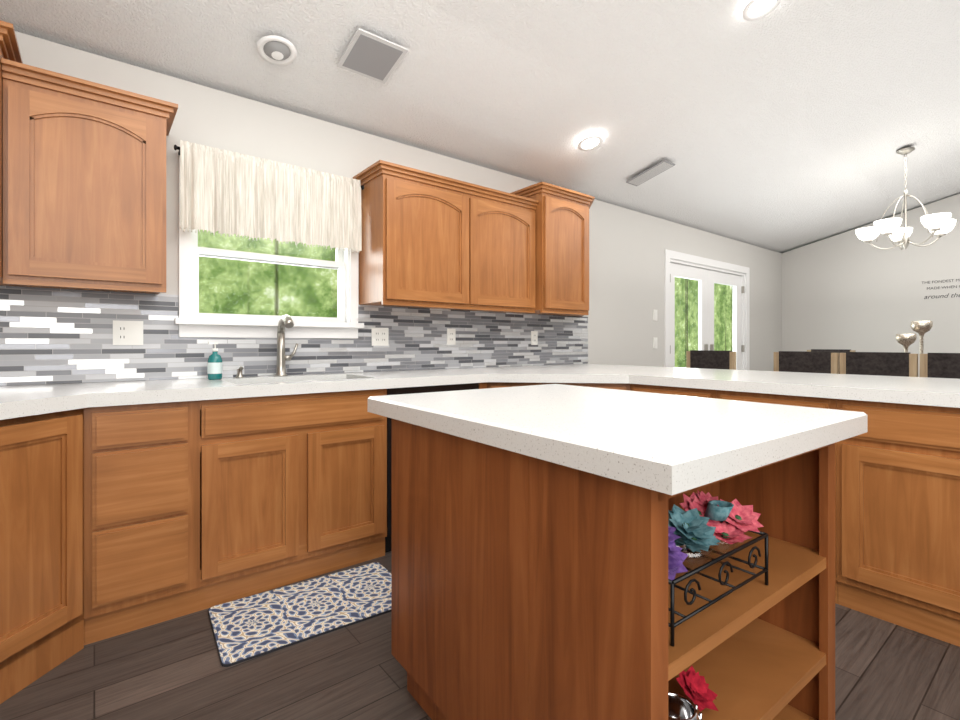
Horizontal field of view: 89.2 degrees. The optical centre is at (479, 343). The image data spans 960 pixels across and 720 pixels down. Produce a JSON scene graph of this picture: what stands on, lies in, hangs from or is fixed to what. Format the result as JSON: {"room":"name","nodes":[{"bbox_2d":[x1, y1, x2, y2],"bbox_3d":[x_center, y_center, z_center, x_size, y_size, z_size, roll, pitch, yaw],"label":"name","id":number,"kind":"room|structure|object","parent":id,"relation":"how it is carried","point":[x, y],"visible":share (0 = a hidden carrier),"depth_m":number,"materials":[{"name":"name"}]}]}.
{"room":"kitchen","nodes":[
{"label":"kitchen","id":0,"kind":"room"},
{"bbox_2d":[208,394,383,437],"bbox_3d":[-0.955,0.320,2.139,1.172,0.136,0.019,0,0,-38],"label":"false drawer front","id":1,"kind":"structure","parent":0,"relation":"attached to","point":[225,419],"depth_m":2.20,"materials":[{"name":"brown wood"}]},
{"bbox_2d":[12,31,781,385],"bbox_3d":[0.813,-0.120,4.415,9.560,2.450,0.150,0,0,-38],"label":"wall","id":2,"kind":"structure","parent":0,"point":[626,273],"depth_m":3.53,"materials":[{"name":"grey paint"}]},
{"bbox_2d":[0,20,177,293],"bbox_3d":[-1.899,-0.696,1.888,1.210,0.935,0.438,0,0,-38],"label":"upper cabinet","id":3,"kind":"object","parent":2,"relation":"attached to","point":[82,184],"visible":1,"depth_m":1.96,"materials":[{"name":"brown wood"}]},
{"bbox_2d":[174,140,363,252],"bbox_3d":[-1.122,-0.778,2.707,0.997,0.450,0.119,0,0,-38],"label":"valance curtain","id":4,"kind":"object","parent":2,"relation":"attached to","point":[223,191],"visible":1,"depth_m":2.63,"materials":[{"name":"beige fabric"}]},
{"bbox_2d":[174,156,363,337],"bbox_3d":[-1.178,-0.490,2.798,1.000,0.910,0.209,0,0,-38],"label":"window","id":5,"kind":"structure","parent":2,"relation":"in","point":[191,321],"depth_m":2.71,"materials":[{"name":"white"}]},
{"bbox_2d":[0,285,587,385],"bbox_3d":[-0.890,-0.035,2.961,4.776,0.424,0.012,0,0,-38],"label":"tile backsplash","id":6,"kind":"structure","parent":2,"relation":"attached to","point":[54,336],"depth_m":2.57,"materials":[{"name":"tile"}]},
{"bbox_2d":[113,320,142,344],"bbox_3d":[-1.678,-0.053,2.322,0.118,0.116,0.010,0,0,-38],"label":"electrical outlet plate","id":7,"kind":"object","parent":6,"relation":"attached to","point":[127,332],"depth_m":2.32,"materials":[{"name":"white plastic"}]},
{"bbox_2d":[372,328,388,345],"bbox_3d":[-0.644,-0.047,3.142,0.118,0.116,0.008,0,0,-38],"label":"electrical outlet plate","id":8,"kind":"object","parent":6,"relation":"attached to","point":[380,336],"depth_m":3.14,"materials":[{"name":"white plastic"}]},
{"bbox_2d":[447,328,455,344],"bbox_3d":[-0.205,-0.053,3.490,0.072,0.116,0.008,0,0,-38],"label":"electrical outlet plate","id":9,"kind":"object","parent":6,"relation":"attached to","point":[451,333],"depth_m":3.49,"materials":[{"name":"white plastic"}]},
{"bbox_2d":[531,331,537,344],"bbox_3d":[0.449,-0.050,4.009,0.072,0.116,0.008,0,0,-38],"label":"electrical outlet plate","id":10,"kind":"object","parent":6,"relation":"attached to","point":[534,334],"depth_m":4.01,"materials":[{"name":"white plastic"}]},
{"bbox_2d":[359,164,480,310],"bbox_3d":[-0.389,-0.627,3.142,0.681,0.759,0.348,0,0,-38],"label":"upper cabinet","id":11,"kind":"object","parent":2,"relation":"attached to","point":[432,241],"depth_m":2.98,"materials":[{"name":"brown wood"}]},
{"bbox_2d":[469,188,528,312],"bbox_3d":[0.041,-0.627,3.483,0.682,0.759,0.348,0,0,-38],"label":"upper cabinet","id":12,"kind":"object","parent":2,"relation":"attached to","point":[504,219],"depth_m":3.38,"materials":[{"name":"brown wood"}]},
{"bbox_2d":[505,184,592,315],"bbox_3d":[0.499,-0.685,3.801,0.583,0.874,0.418,0,0,-38],"label":"upper cabinet","id":13,"kind":"object","parent":2,"relation":"attached to","point":[558,220],"depth_m":3.62,"materials":[{"name":"brown wood"}]},
{"bbox_2d":[653,309,656,320],"bbox_3d":[1.851,-0.305,5.134,0.072,0.116,0.012,0,0,-38],"label":"switch plate","id":14,"kind":"object","parent":2,"relation":"attached to","point":[654,319],"depth_m":5.12,"materials":[{"name":"white plastic"}]},
{"bbox_2d":[653,337,656,347],"bbox_3d":[1.851,-0.011,5.134,0.072,0.116,0.012,0,0,-38],"label":"switch plate","id":15,"kind":"object","parent":2,"relation":"attached to","point":[654,338],"depth_m":5.12,"materials":[{"name":"white plastic"}]},
{"bbox_2d":[664,249,749,369],"bbox_3d":[2.751,0.043,5.931,2.050,2.125,0.179,0,0,-38],"label":"door frame","id":16,"kind":"structure","parent":2,"relation":"attached to","point":[706,273],"depth_m":5.88,"materials":[{"name":"white wood"}]},
{"bbox_2d":[0,551,959,719],"bbox_3d":[3.655,1.165,0.830,9.560,0.120,9.300,0,0,-38],"label":"floor","id":17,"kind":"structure","parent":0,"point":[173,669],"depth_m":1.61,"materials":[{"name":"wood"}]},
{"bbox_2d":[0,408,87,703],"bbox_3d":[-1.500,0.667,1.334,0.634,0.876,0.634,0,0,-38],"label":"base cabinet","id":18,"kind":"object","parent":17,"relation":"on","point":[44,457],"depth_m":1.61,"materials":[{"name":"brown wood"}]},
{"bbox_2d":[88,400,207,643],"bbox_3d":[-1.480,0.667,2.071,0.427,0.876,0.670,0,0,-38],"label":"base cabinet","id":19,"kind":"object","parent":17,"relation":"on","point":[116,520],"depth_m":1.87,"materials":[{"name":"brown wood"}]},
{"bbox_2d":[0,364,591,419],"bbox_3d":[-0.522,0.298,2.456,4.727,0.240,1.257,0,0,-38],"label":"countertop","id":20,"kind":"structure","parent":19,"relation":"on","point":[16,401],"depth_m":2.14,"materials":[{"name":"white stone"}]},
{"bbox_2d":[207,342,221,379],"bbox_3d":[-1.325,0.083,2.433,0.067,0.188,0.065,0,0,-38],"label":"soap bottle","id":21,"kind":"object","parent":20,"relation":"on","point":[214,367],"visible":1,"depth_m":2.41,"materials":[{"name":"teal plastic"}]},
{"bbox_2d":[235,366,243,377],"bbox_3d":[-1.254,0.146,2.548,0.044,0.062,0.083,0,0,-38],"label":"soap dispenser","id":22,"kind":"object","parent":20,"relation":"on","point":[239,371],"visible":1,"depth_m":2.55,"materials":[{"name":"silver metal"}]},
{"bbox_2d":[275,315,297,375],"bbox_3d":[-1.036,0.010,2.659,0.124,0.334,0.199,0,0,-38],"label":"faucet","id":23,"kind":"object","parent":20,"relation":"on","point":[286,321],"visible":0.98,"depth_m":2.67,"materials":[{"name":"silver metal"}]},
{"bbox_2d":[208,562,391,666],"bbox_3d":[-0.695,1.100,2.055,0.756,0.009,0.450,0,0,-35],"label":"mat","id":24,"kind":"object","parent":17,"relation":"on","point":[252,627],"visible":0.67,"depth_m":1.99,"materials":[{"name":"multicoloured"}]},
{"bbox_2d":[385,383,478,552],"bbox_3d":[-0.413,0.669,2.930,0.604,0.872,0.634,0,0,-38],"label":"dishwasher","id":25,"kind":"object","parent":17,"relation":"on","point":[412,390],"visible":0.04,"depth_m":2.56,"materials":[{"name":"black metal"}]},
{"bbox_2d":[479,382,531,388],"bbox_3d":[0.492,0.667,3.301,1.268,0.876,1.193,0,0,-38],"label":"base cabinet","id":26,"kind":"object","parent":17,"relation":"on","point":[484,385],"depth_m":2.93,"materials":[{"name":"brown wood"}]},
{"bbox_2d":[532,383,623,389],"bbox_3d":[0.461,0.667,2.904,0.609,0.876,0.610,0,0,-38],"label":"base cabinet","id":27,"kind":"object","parent":17,"relation":"on","point":[619,386],"depth_m":2.87,"materials":[{"name":"brown wood"}]},
{"bbox_2d":[368,384,867,719],"bbox_3d":[0.313,0.641,1.455,0.890,0.928,1.130,0,0,-36],"label":"kitchen island","id":28,"kind":"object","parent":17,"relation":"on","point":[530,552],"visible":0.96,"depth_m":1.13,"materials":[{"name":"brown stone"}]},
{"bbox_2d":[668,692,702,719],"bbox_3d":[0.401,0.773,0.998,0.102,0.062,0.099,0,0,-38],"label":"vase","id":29,"kind":"object","parent":28,"relation":"in","point":[680,707],"visible":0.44,"depth_m":1.03,"materials":[{"name":"silver metal"}]},
{"bbox_2d":[676,666,717,711],"bbox_3d":[0.483,0.763,1.077,0.125,0.080,0.097,0,0,-38],"label":"decor","id":30,"kind":"object","parent":28,"relation":"in","point":[694,685],"visible":0.96,"depth_m":1.07,"materials":[{"name":"red plant"}]},
{"bbox_2d":[668,521,767,646],"bbox_3d":[0.455,0.495,1.077,0.394,0.118,0.196,0,0,-38],"label":"wire basket","id":31,"kind":"object","parent":28,"relation":"in","point":[672,625],"visible":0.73,"depth_m":1.01,"materials":[{"name":"black metal"}]},
{"bbox_2d":[668,490,763,591],"bbox_3d":[0.467,0.437,1.071,0.416,0.155,0.161,0,0,-38],"label":"arrangement","id":32,"kind":"object","parent":31,"relation":"on","point":[697,525],"visible":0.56,"depth_m":1.09,"materials":[{"name":"multicoloured fabric"}]},
{"bbox_2d":[624,383,715,398],"bbox_3d":[1.229,0.667,2.839,0.687,0.876,0.562,0,0,-38],"label":"base cabinet","id":33,"kind":"object","parent":17,"relation":"on","point":[707,393],"depth_m":2.63,"materials":[{"name":"brown wood"}]},
{"bbox_2d":[686,350,735,369],"bbox_3d":[2.371,0.584,4.789,0.474,1.043,0.460,0,0,-38],"label":"chair","id":34,"kind":"object","parent":17,"relation":"on","point":[710,359],"visible":0.15,"depth_m":4.63,"materials":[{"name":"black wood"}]},
{"bbox_2d":[716,390,827,408],"bbox_3d":[1.581,0.667,2.437,0.635,0.876,0.505,0,0,-38],"label":"base cabinet","id":35,"kind":"object","parent":17,"relation":"on","point":[816,402],"depth_m":2.23,"materials":[{"name":"brown wood"}]},
{"bbox_2d":[774,351,838,373],"bbox_3d":[2.862,0.584,4.170,0.474,1.043,0.460,0,0,-38],"label":"chair","id":36,"kind":"object","parent":17,"relation":"on","point":[806,361],"visible":0.19,"depth_m":4.01,"materials":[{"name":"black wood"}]},
{"bbox_2d":[807,349,855,352],"bbox_3d":[3.861,0.584,5.459,0.474,1.043,0.460,0,0,-38],"label":"chair","id":37,"kind":"object","parent":17,"relation":"on","point":[831,350],"visible":0.12,"depth_m":5.55,"materials":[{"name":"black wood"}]},
{"bbox_2d":[839,352,917,376],"bbox_3d":[3.157,0.584,3.797,0.474,1.043,0.460,0,0,-38],"label":"chair","id":38,"kind":"object","parent":17,"relation":"on","point":[905,364],"visible":0.15,"depth_m":3.63,"materials":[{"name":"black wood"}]},
{"bbox_2d":[828,398,959,646],"bbox_3d":[1.969,0.667,1.947,0.635,0.876,0.745,0,0,-38],"label":"base cabinet","id":39,"kind":"object","parent":17,"relation":"on","point":[897,482],"depth_m":1.88,"materials":[{"name":"brown wood"}]},
{"bbox_2d":[500,364,959,407],"bbox_3d":[1.543,0.203,2.340,1.635,0.050,2.690,0,0,-38],"label":"countertop","id":40,"kind":"structure","parent":39,"relation":"on","point":[943,392],"depth_m":2.42,"materials":[{"name":"white stone"}]},
{"bbox_2d":[920,353,959,378],"bbox_3d":[3.452,0.584,3.425,0.474,1.043,0.460,0,0,-38],"label":"chair","id":41,"kind":"object","parent":17,"relation":"on","point":[939,365],"visible":0.16,"depth_m":3.37,"materials":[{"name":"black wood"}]},
{"bbox_3d":[3.625,0.725,4.474,1.000,0.760,2.650,0,0,-38],"label":"dining table","id":42,"kind":"object","parent":17,"relation":"on","visible":0},
{"bbox_2d":[896,334,916,352],"bbox_3d":[3.650,0.129,4.169,0.136,0.430,0.134,0,0,-38],"label":"candle holder","id":43,"kind":"object","parent":42,"relation":"on","point":[905,340],"visible":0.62,"depth_m":4.13,"materials":[{"name":"silver metal"}]},
{"bbox_2d":[910,321,932,353],"bbox_3d":[3.794,0.074,4.181,0.144,0.540,0.142,0,0,-38],"label":"candle holder","id":44,"kind":"object","parent":42,"relation":"on","point":[921,328],"visible":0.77,"depth_m":4.15,"materials":[{"name":"silver glass"}]},
{"bbox_2d":[0,0,959,252],"bbox_3d":[3.655,-1.919,0.830,9.560,1.146,9.300,0,0,-38],"label":"ceiling","id":45,"kind":"structure","parent":0,"point":[783,126],"depth_m":3.03,"materials":[{"name":"white paint"}]},
{"bbox_2d":[257,35,296,64],"bbox_3d":[-0.991,-1.428,2.377,0.177,0.057,0.182,0,0,43],"label":"recessed light","id":46,"kind":"object","parent":45,"relation":"in","point":[275,49],"depth_m":2.36,"materials":[{"name":"white"}]},
{"bbox_2d":[337,28,407,83],"bbox_3d":[-0.553,-1.470,2.501,0.270,0.069,0.265,0,0,-38],"label":"ceiling vent","id":47,"kind":"object","parent":45,"relation":"in","point":[367,54],"depth_m":2.49,"materials":[{"name":"grey"}]},
{"bbox_2d":[578,135,602,150],"bbox_3d":[0.810,-1.474,3.575,0.177,0.047,0.182,0,0,43],"label":"recessed light","id":48,"kind":"object","parent":45,"relation":"in","point":[591,142],"depth_m":3.57,"materials":[{"name":"white"}]},
{"bbox_2d":[626,160,674,185],"bbox_3d":[1.455,-1.458,4.164,0.160,0.093,0.372,0,0,-38],"label":"ceiling vent","id":49,"kind":"object","parent":45,"relation":"in","point":[663,165],"depth_m":4.14,"materials":[{"name":"grey metal"}]},
{"bbox_2d":[742,0,780,20],"bbox_3d":[1.462,-1.756,2.523,0.177,0.047,0.182,0,0,43],"label":"recessed light","id":50,"kind":"object","parent":45,"relation":"in","point":[755,9],"depth_m":2.54,"materials":[{"name":"white"}]},
{"bbox_2d":[855,147,955,249],"bbox_3d":[3.839,-1.307,4.425,0.709,0.904,0.687,0,0,-38],"label":"chandelier","id":51,"kind":"object","parent":45,"relation":"hanging from","point":[940,224],"visible":1,"depth_m":4.35,"materials":[{"name":"white glass"}]},
{"bbox_2d":[782,194,959,376],"bbox_3d":[7.296,-0.633,3.811,0.150,3.476,9.150,0,0,-38],"label":"wall","id":52,"kind":"structure","parent":0,"point":[849,290],"depth_m":6.37,"materials":[{"name":"grey paint"}]},
{"bbox_2d":[923,279,958,283],"bbox_3d":[5.642,-0.755,5.774,0.002,0.032,0.606,0,0,-38],"label":"wall decal","id":53,"kind":"object","parent":52,"relation":"attached to","point":[927,282],"visible":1,"depth_m":5.87,"materials":[{"name":"grey"}]},
{"bbox_2d":[924,293,959,298],"bbox_3d":[5.648,-0.580,5.766,0.002,0.052,0.579,0,0,-38],"label":"wall decal","id":54,"kind":"object","parent":52,"relation":"attached to","point":[943,295],"visible":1,"depth_m":5.85,"materials":[{"name":"grey"}]},
{"label":"outside","id":55,"kind":"structure","parent":0,"visible":0},
{"bbox_2d":[198,229,732,367],"bbox_3d":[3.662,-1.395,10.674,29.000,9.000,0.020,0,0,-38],"label":"trees","id":56,"kind":"object","parent":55,"point":[317,293],"depth_m":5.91,"materials":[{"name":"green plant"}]}
]}

